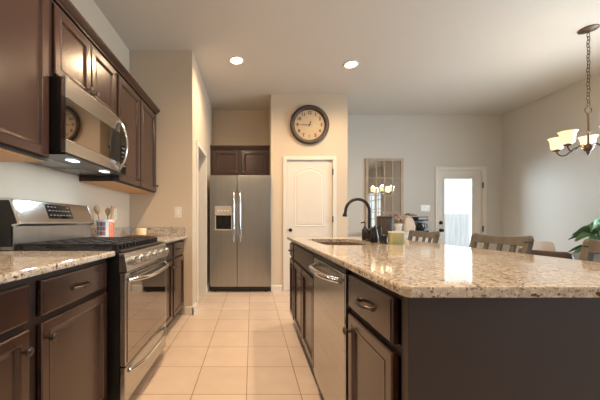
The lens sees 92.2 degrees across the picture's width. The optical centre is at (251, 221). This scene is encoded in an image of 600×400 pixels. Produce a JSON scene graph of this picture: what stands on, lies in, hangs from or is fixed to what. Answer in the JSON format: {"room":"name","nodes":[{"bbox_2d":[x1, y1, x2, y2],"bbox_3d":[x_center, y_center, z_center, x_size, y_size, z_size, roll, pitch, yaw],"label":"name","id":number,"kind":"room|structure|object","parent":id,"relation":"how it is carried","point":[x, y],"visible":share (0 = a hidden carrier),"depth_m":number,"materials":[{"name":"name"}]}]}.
{"room":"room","nodes":[
{"label":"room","id":0,"kind":"room"},
{"bbox_2d":[0,0,128,227],"bbox_3d":[-1.480,-0.456,-0.150,0.120,3.060,6.900,0,0,0],"label":"wall","id":1,"kind":"structure","parent":0,"point":[18,180],"depth_m":2.31,"materials":[{"name":"beige paint"}]},
{"bbox_2d":[0,0,48,161],"bbox_3d":[-1.244,-0.785,1.024,0.351,0.911,1.089,0,0,0],"label":"upper cabinet","id":2,"kind":"object","parent":1,"relation":"attached to","point":[24,24],"visible":1,"depth_m":1.39,"materials":[{"name":"brown wood"}]},
{"bbox_2d":[49,0,115,114],"bbox_3d":[-1.244,-1.026,1.954,0.351,0.429,0.764,0,0,0],"label":"upper cabinet","id":3,"kind":"object","parent":1,"relation":"attached to","point":[71,55],"visible":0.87,"depth_m":1.81,"materials":[{"name":"brown wood"}]},
{"bbox_2d":[30,76,127,175],"bbox_3d":[-1.190,-0.591,1.956,0.457,0.438,0.754,0,0,0],"label":"microwave","id":4,"kind":"object","parent":3,"relation":"attached to","point":[86,138],"visible":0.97,"depth_m":1.79,"materials":[{"name":"silver metal"}]},
{"bbox_2d":[90,227,129,236],"bbox_3d":[-1.409,0.107,2.819,0.019,0.102,0.958,0,0,0],"label":"backsplash","id":5,"kind":"structure","parent":1,"relation":"attached to","point":[119,231],"depth_m":3.01,"materials":[{"name":"beige stone"}]},
{"bbox_2d":[113,208,116,219],"bbox_3d":[-1.416,-0.084,2.950,0.008,0.115,0.070,0,0,0],"label":"wall outlet","id":6,"kind":"object","parent":1,"relation":"attached to","point":[115,209],"visible":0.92,"depth_m":2.95,"materials":[{"name":"white plastic"}]},
{"bbox_2d":[79,72,157,192],"bbox_3d":[-1.244,-0.785,2.818,0.351,0.911,0.958,0,0,0],"label":"upper cabinet","id":7,"kind":"object","parent":1,"relation":"attached to","point":[140,177],"visible":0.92,"depth_m":2.73,"materials":[{"name":"brown wood"}]},
{"bbox_2d":[52,0,159,114],"bbox_3d":[-1.091,-1.267,1.879,0.057,0.050,2.838,0,0,0],"label":"crown molding","id":8,"kind":"structure","parent":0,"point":[66,6],"depth_m":2.06,"materials":[{"name":"brown wood"}]},
{"bbox_2d":[129,50,193,314],"bbox_3d":[-1.115,-0.456,3.355,0.850,3.060,0.110,0,0,0],"label":"wall","id":9,"kind":"structure","parent":0,"point":[166,76],"depth_m":3.30,"materials":[{"name":"beige paint"}]},
{"bbox_2d":[130,227,185,235],"bbox_3d":[-1.082,0.107,3.288,0.636,0.102,0.020,0,0,0],"label":"backsplash","id":10,"kind":"structure","parent":9,"relation":"attached to","point":[158,231],"depth_m":3.28,"materials":[{"name":"beige stone"}]},
{"bbox_2d":[174,207,180,217],"bbox_3d":[-0.858,-0.111,3.295,0.080,0.126,0.010,0,0,0],"label":"light switch","id":11,"kind":"object","parent":9,"relation":"attached to","point":[177,210],"visible":1,"depth_m":3.29,"materials":[{"name":"white plastic"}]},
{"bbox_2d":[194,57,212,302],"bbox_3d":[-0.745,-0.456,4.230,0.110,3.060,1.640,0,0,0],"label":"wall","id":12,"kind":"structure","parent":0,"point":[203,110],"depth_m":3.97,"materials":[{"name":"beige paint"}]},
{"bbox_2d":[185,282,210,314],"bbox_3d":[-0.726,1.024,4.168,0.099,0.100,1.764,0,0,0],"label":"baseboard","id":13,"kind":"structure","parent":12,"relation":"attached to","point":[189,310],"depth_m":3.29,"materials":[{"name":"white paint"}]},
{"bbox_2d":[196,140,206,308],"bbox_3d":[-0.736,0.029,3.880,0.128,2.091,0.722,0,0,0],"label":"trim","id":14,"kind":"structure","parent":12,"relation":"attached to","point":[201,155],"depth_m":4.18,"materials":[{"name":"white paint"}]},
{"bbox_2d":[128,288,323,399],"bbox_3d":[1.075,1.124,0.835,7.350,0.100,9.110,0,0,0],"label":"floor","id":15,"kind":"structure","parent":0,"point":[236,345],"depth_m":2.28,"materials":[{"name":"beige tile"}]},
{"bbox_2d":[0,258,106,399],"bbox_3d":[-1.081,0.632,1.021,0.668,0.884,1.082,0,0,0],"label":"base cabinet","id":16,"kind":"object","parent":15,"relation":"on","point":[53,325],"visible":0.98,"depth_m":1.16,"materials":[{"name":"brown wood"}]},
{"bbox_2d":[0,251,114,284],"bbox_3d":[-1.085,0.122,1.008,0.667,0.133,1.117,0,0,0],"label":"countertop","id":17,"kind":"structure","parent":16,"relation":"on","point":[14,265],"depth_m":1.18,"materials":[{"name":"beige stone"}]},
{"bbox_2d":[0,197,168,399],"bbox_3d":[-1.018,0.469,1.954,0.786,1.210,0.763,0,0,0],"label":"gas range","id":18,"kind":"object","parent":15,"relation":"on","point":[136,274],"visible":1,"depth_m":1.71,"materials":[{"name":"silver metal"}]},
{"bbox_2d":[0,241,163,252],"bbox_3d":[-1.061,0.165,1.955,0.678,0.017,0.760,0,0,0],"label":"cooktop","id":19,"kind":"object","parent":18,"relation":"in","point":[138,247],"depth_m":1.68,"materials":[{"name":"black metal"}]},
{"bbox_2d":[106,243,160,399],"bbox_3d":[-1.067,0.594,1.955,0.665,0.840,0.756,0,0,0],"label":"oven","id":20,"kind":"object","parent":18,"relation":"in","point":[114,289],"depth_m":1.58,"materials":[{"name":"silver metal"}]},
{"bbox_2d":[166,239,183,326],"bbox_3d":[-1.081,0.632,2.821,0.668,0.884,0.952,0,0,0],"label":"base cabinet","id":21,"kind":"object","parent":15,"relation":"on","point":[174,272],"visible":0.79,"depth_m":2.87,"materials":[{"name":"brown wood"}]},
{"bbox_2d":[90,227,186,243],"bbox_3d":[-1.085,0.122,2.819,0.667,0.133,0.958,0,0,0],"label":"countertop","id":22,"kind":"structure","parent":21,"relation":"on","point":[165,234],"depth_m":3.28,"materials":[{"name":"beige stone"}]},
{"bbox_2d":[96,220,114,236],"bbox_3d":[-1.285,0.070,2.500,0.154,0.178,0.154,0,0,0],"label":"utensil crock","id":23,"kind":"object","parent":22,"relation":"on","point":[104,228],"visible":0.8,"depth_m":2.44,"materials":[{"name":"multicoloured ceramic"}]},
{"bbox_2d":[94,205,99,219],"bbox_3d":[-1.323,-0.005,2.447,0.052,0.279,0.077,0,0,0],"label":"wooden spoon","id":24,"kind":"object","parent":23,"relation":"in","point":[96,207],"visible":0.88,"depth_m":2.42,"materials":[{"name":"brown wood"}]},
{"bbox_2d":[105,208,110,219],"bbox_3d":[-1.295,0.003,2.559,0.051,0.263,0.057,0,0,22],"label":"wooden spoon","id":25,"kind":"object","parent":23,"relation":"in","point":[107,210],"visible":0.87,"depth_m":2.55,"materials":[{"name":"brown wood"}]},
{"bbox_2d":[110,206,114,219],"bbox_3d":[-1.256,-0.005,2.537,0.040,0.279,0.064,0,0,0],"label":"wooden spatula","id":26,"kind":"object","parent":23,"relation":"in","point":[112,207],"visible":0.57,"depth_m":2.53,"materials":[{"name":"brown wood"}]},
{"bbox_2d":[126,235,155,236],"bbox_3d":[-1.200,0.150,3.095,0.290,0.016,0.150,0,0,0],"label":"serving board","id":27,"kind":"object","parent":22,"relation":"on","point":[127,235],"visible":0.99,"depth_m":3.02,"materials":[{"name":"brown wood"}]},
{"bbox_2d":[136,227,145,234],"bbox_3d":[-1.200,0.101,3.090,0.104,0.083,0.104,0,0,0],"label":"pillar candle","id":28,"kind":"object","parent":27,"relation":"on","point":[139,231],"visible":0.96,"depth_m":3.05,"materials":[{"name":"beige wax"}]},
{"bbox_2d":[210,175,270,290],"bbox_3d":[-0.177,0.181,4.643,0.926,1.785,0.754,0,0,0],"label":"refrigerator","id":29,"kind":"object","parent":15,"relation":"on","point":[240,205],"visible":1,"depth_m":4.33,"materials":[{"name":"grey metal"}]},
{"bbox_2d":[237,175,270,286],"bbox_3d":[-0.172,0.167,4.643,0.916,1.755,0.754,0,0,0],"label":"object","id":30,"kind":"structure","parent":29,"relation":"in","point":[253,191],"depth_m":4.34,"materials":[{"name":"metal"}]},
{"bbox_2d":[288,241,295,319],"bbox_3d":[0.693,0.632,2.901,0.654,0.884,0.298,0,0,0],"label":"base cabinet","id":31,"kind":"object","parent":15,"relation":"on","point":[292,244],"visible":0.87,"depth_m":2.82,"materials":[{"name":"brown wood"}]},
{"bbox_2d":[294,244,314,367],"bbox_3d":[0.694,0.632,2.292,0.652,0.884,0.915,0,0,0],"label":"base cabinet","id":32,"kind":"object","parent":15,"relation":"on","point":[303,277],"visible":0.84,"depth_m":2.19,"materials":[{"name":"brown wood"}]},
{"bbox_2d":[287,237,599,297],"bbox_3d":[0.873,0.173,1.890,0.994,0.030,2.380,0,0,0],"label":"countertop","id":33,"kind":"structure","parent":32,"relation":"on","point":[410,269],"depth_m":0.95,"materials":[{"name":"beige stone"}]},
{"bbox_2d":[317,242,363,244],"bbox_3d":[0.720,0.286,2.300,0.462,0.193,0.752,0,0,0],"label":"sink","id":34,"kind":"object","parent":33,"relation":"in","point":[324,243],"visible":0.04,"depth_m":2.66,"materials":[{"name":"brown"}]},
{"bbox_2d":[343,198,375,240],"bbox_3d":[0.870,-0.021,2.322,0.250,0.358,0.096,0,0,0],"label":"faucet","id":35,"kind":"object","parent":33,"relation":"on","point":[349,202],"visible":0.84,"depth_m":2.33,"materials":[{"name":"brown metal"}]},
{"bbox_2d":[361,221,366,239],"bbox_3d":[0.992,0.076,2.520,0.072,0.165,0.055,0,0,0],"label":"soap dispenser","id":36,"kind":"object","parent":33,"relation":"on","point":[364,230],"visible":0.88,"depth_m":2.50,"materials":[{"name":"brown metal"}]},
{"bbox_2d":[370,225,380,242],"bbox_3d":[0.951,0.088,2.196,0.077,0.141,0.062,0,0,32],"label":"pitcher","id":37,"kind":"object","parent":33,"relation":"on","point":[374,237],"visible":0.99,"depth_m":2.18,"materials":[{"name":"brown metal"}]},
{"bbox_2d":[380,233,387,243],"bbox_3d":[0.975,0.120,2.105,0.060,0.076,0.060,0,0,0],"label":"lidded jar","id":38,"kind":"object","parent":33,"relation":"on","point":[383,238],"visible":0.98,"depth_m":2.09,"materials":[{"name":"brown metal"}]},
{"bbox_2d":[376,216,393,240],"bbox_3d":[1.123,0.053,2.405,0.123,0.211,0.108,0,0,0],"label":"canister","id":39,"kind":"object","parent":33,"relation":"on","point":[386,222],"visible":0.75,"depth_m":2.36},
{"bbox_2d":[388,231,403,243],"bbox_3d":[1.036,0.112,2.047,0.099,0.092,0.056,0,0,0],"label":"glass candle","id":40,"kind":"object","parent":33,"relation":"on","point":[394,237],"visible":0.97,"depth_m":2.02,"materials":[{"name":"yellow wax"}]},
{"bbox_2d":[309,253,351,399],"bbox_3d":[0.659,0.635,1.518,0.681,0.878,0.622,0,0,0],"label":"dishwasher","id":41,"kind":"object","parent":15,"relation":"on","point":[332,309],"visible":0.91,"depth_m":1.41,"materials":[{"name":"silver metal"}]},
{"bbox_2d":[342,271,402,399],"bbox_3d":[0.693,0.632,0.980,0.654,0.884,0.446,0,0,0],"label":"base cabinet","id":42,"kind":"object","parent":15,"relation":"on","point":[375,322],"visible":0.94,"depth_m":0.97,"materials":[{"name":"brown wood"}]},
{"bbox_2d":[407,230,439,243],"bbox_3d":[1.397,0.578,2.690,0.498,0.996,0.448,0,0,0],"label":"counter stool","id":43,"kind":"object","parent":15,"relation":"on","point":[435,235],"visible":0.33,"depth_m":2.67,"materials":[{"name":"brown wood"}]},
{"bbox_2d":[404,232,444,243],"bbox_3d":[2.650,0.626,5.027,1.260,0.895,0.435,0,0,0],"label":"sideboard","id":44,"kind":"object","parent":15,"relation":"on","point":[406,234],"visible":0.03,"depth_m":4.84,"materials":[{"name":"white paint"}]},
{"bbox_2d":[394,215,402,230],"bbox_3d":[2.561,0.029,4.980,0.153,0.300,0.170,0,0,18],"label":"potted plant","id":45,"kind":"object","parent":44,"relation":"on","point":[398,227],"visible":0.87,"depth_m":4.95,"materials":[{"name":"white ceramic"}]},
{"bbox_2d":[394,224,402,230],"bbox_3d":[2.560,0.103,4.990,0.140,0.150,0.140,0,0,0],"label":"cup","id":46,"kind":"object","parent":45,"relation":"on","point":[398,227],"depth_m":4.94,"materials":[{"name":"white ceramic"}]},
{"bbox_2d":[402,216,415,231],"bbox_3d":[2.744,0.033,5.000,0.201,0.292,0.160,0,0,0],"label":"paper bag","id":47,"kind":"object","parent":44,"relation":"on","point":[408,223],"visible":0.83,"depth_m":4.94,"materials":[{"name":"beige paper"}]},
{"bbox_2d":[412,217,428,231],"bbox_3d":[2.960,0.043,5.030,0.190,0.272,0.220,0,0,0],"label":"coffee maker","id":48,"kind":"object","parent":44,"relation":"on","point":[419,221],"visible":0.84,"depth_m":4.94,"materials":[{"name":"black plastic"}]},
{"bbox_2d":[403,296,599,399],"bbox_3d":[0.725,0.632,0.742,0.650,0.884,0.028,0,0,0],"label":"island end panel","id":49,"kind":"object","parent":15,"relation":"on","point":[454,348],"visible":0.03,"depth_m":0.73,"materials":[{"name":"brown wood"}]},
{"bbox_2d":[469,233,534,253],"bbox_3d":[1.397,0.578,1.865,0.498,0.996,0.448,0,0,0],"label":"counter stool","id":50,"kind":"object","parent":15,"relation":"on","point":[527,242],"visible":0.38,"depth_m":1.82,"materials":[{"name":"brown wood"}]},
{"bbox_2d":[519,241,555,250],"bbox_3d":[3.700,0.663,3.565,0.480,0.829,0.520,0,0,0],"label":"dining chair","id":51,"kind":"object","parent":15,"relation":"on","point":[538,245],"visible":0.06,"depth_m":3.75,"materials":[{"name":"beige fabric"}]},
{"bbox_2d":[518,247,573,258],"bbox_3d":[2.755,0.663,2.562,0.520,0.829,0.520,0,0,6],"label":"dining chair","id":52,"kind":"object","parent":15,"relation":"on","point":[566,255],"visible":0.16,"depth_m":2.41,"materials":[{"name":"wood"}]},
{"bbox_2d":[568,218,599,253],"bbox_3d":[4.322,0.512,3.501,0.624,1.125,0.626,0,0,0],"label":"potted plant","id":53,"kind":"object","parent":15,"relation":"on","point":[593,228],"visible":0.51,"depth_m":3.55,"materials":[{"name":"green plant"}]},
{"bbox_2d":[570,253,599,261],"bbox_3d":[3.420,0.714,2.800,1.010,0.729,1.010,0,0,0],"label":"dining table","id":54,"kind":"object","parent":15,"relation":"on","point":[576,256],"visible":0.08,"depth_m":2.88,"materials":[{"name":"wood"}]},
{"bbox_2d":[579,239,599,261],"bbox_3d":[1.397,0.578,1.165,0.498,0.996,0.448,0,0,0],"label":"counter stool","id":55,"kind":"object","parent":15,"relation":"on","point":[589,246],"visible":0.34,"depth_m":1.35,"materials":[{"name":"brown wood"}]},
{"bbox_2d":[213,110,268,144],"bbox_3d":[-0.198,-0.456,5.105,1.205,3.060,0.110,0,0,0],"label":"wall","id":56,"kind":"structure","parent":0,"point":[230,127],"depth_m":5.05,"materials":[{"name":"beige paint"}]},
{"bbox_2d":[210,145,269,174],"bbox_3d":[-0.198,-1.006,4.854,0.976,0.500,0.372,0,0,0],"label":"upper cabinet","id":57,"kind":"object","parent":56,"relation":"attached to","point":[225,159],"visible":0.89,"depth_m":4.70,"materials":[{"name":"brown wood"}]},
{"bbox_2d":[269,94,347,290],"bbox_3d":[0.889,-0.456,4.845,1.188,3.060,0.850,0,0,0],"label":"wall","id":58,"kind":"structure","parent":0,"point":[282,107],"depth_m":4.42,"materials":[{"name":"beige paint"}]},
{"bbox_2d":[271,285,281,290],"bbox_3d":[0.896,1.024,4.830,1.202,0.100,0.849,0,0,0],"label":"baseboard","id":59,"kind":"structure","parent":58,"relation":"attached to","point":[273,287],"depth_m":4.41,"materials":[{"name":"white paint"}]},
{"bbox_2d":[290,105,328,143],"bbox_3d":[0.887,-1.500,4.393,0.606,0.606,0.054,0,0,0],"label":"wall clock","id":60,"kind":"object","parent":58,"relation":"attached to","point":[309,124],"visible":1,"depth_m":4.40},
{"bbox_2d":[294,110,323,139],"bbox_3d":[0.887,-1.500,4.407,0.465,0.465,0.006,0,0,0],"label":"clock face","id":61,"kind":"object","parent":60,"relation":"on","point":[308,124],"depth_m":4.40,"materials":[{"name":"beige paper"}]},
{"bbox_2d":[283,156,336,290],"bbox_3d":[0.894,0.027,4.447,0.825,2.094,0.161,0,0,0],"label":"door","id":62,"kind":"structure","parent":58,"relation":"in","point":[309,182],"depth_m":4.43,"materials":[{"name":"white paint"}]},
{"bbox_2d":[94,0,599,114],"bbox_3d":[1.075,-2.036,0.835,7.350,0.100,9.110,0,0,0],"label":"ceiling","id":63,"kind":"structure","parent":0,"point":[414,57],"depth_m":3.19,"materials":[{"name":"grey paint"}]},
{"bbox_2d":[229,56,243,64],"bbox_3d":[-0.190,-1.981,3.500,0.190,0.010,0.190,0,0,0],"label":"recessed light","id":64,"kind":"object","parent":63,"relation":"in","point":[235,60],"visible":1,"depth_m":3.50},
{"bbox_2d":[231,57,241,63],"bbox_3d":[-0.190,-1.983,3.500,0.139,0.004,0.139,0,0,0],"label":"diffuser","id":65,"kind":"object","parent":64,"relation":"attached to","point":[234,60],"depth_m":3.50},
{"bbox_2d":[343,60,358,68],"bbox_3d":[1.247,-1.981,3.590,0.190,0.010,0.190,0,0,0],"label":"recessed light","id":66,"kind":"object","parent":63,"relation":"in","point":[350,64],"visible":1,"depth_m":3.59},
{"bbox_2d":[345,62,356,67],"bbox_3d":[1.247,-1.983,3.590,0.139,0.004,0.139,0,0,0],"label":"diffuser","id":67,"kind":"object","parent":66,"relation":"attached to","point":[347,64],"depth_m":3.59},
{"bbox_2d":[548,24,599,156],"bbox_3d":[3.442,-1.341,2.924,0.586,1.290,0.595,0,0,0],"label":"chandelier","id":68,"kind":"object","parent":63,"relation":"hanging from","point":[567,138],"visible":1,"depth_m":2.93,"materials":[{"name":"white glass"}]},
{"bbox_2d":[348,115,501,249],"bbox_3d":[2.578,-0.456,5.330,4.345,3.060,0.120,0,0,0],"label":"wall","id":69,"kind":"structure","parent":0,"point":[425,143],"depth_m":5.27,"materials":[{"name":"white paint"}]},
{"bbox_2d":[365,158,403,230],"bbox_3d":[2.440,-0.496,5.252,0.690,1.349,0.034,0,0,0],"label":"mirror","id":70,"kind":"object","parent":69,"relation":"attached to","point":[384,177],"visible":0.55,"depth_m":5.26,"materials":[{"name":"brown mirror"}]},
{"bbox_2d":[421,205,429,210],"bbox_3d":[3.203,-0.256,5.265,0.165,0.120,0.010,0,0,0],"label":"light switch","id":71,"kind":"object","parent":69,"relation":"attached to","point":[423,207],"visible":1,"depth_m":5.26,"materials":[{"name":"white plastic"}]},
{"bbox_2d":[435,167,486,248],"bbox_3d":[3.853,0.026,5.305,0.940,2.096,0.166,0,0,0],"label":"door","id":72,"kind":"structure","parent":69,"relation":"in","point":[477,176],"depth_m":5.29,"materials":[{"name":"white paint"}]},
{"bbox_2d":[502,73,599,252],"bbox_3d":[4.690,-0.456,0.835,0.120,3.060,8.870,0,0,0],"label":"wall","id":73,"kind":"structure","parent":0,"point":[548,196],"depth_m":4.42,"materials":[{"name":"white paint"}]},
{"label":"outside","id":74,"kind":"structure","parent":0,"visible":0},
{"bbox_3d":[8.000,1.434,14.700,28.000,0.120,18.600,0,0,0],"label":"ground","id":75,"kind":"structure","parent":74,"visible":0},
{"bbox_2d":[445,214,469,246],"bbox_3d":[8.373,0.559,8.680,12.046,1.630,0.160,0,0,0],"label":"fence","id":76,"kind":"object","parent":75,"relation":"on","point":[457,226],"visible":0.02,"depth_m":8.60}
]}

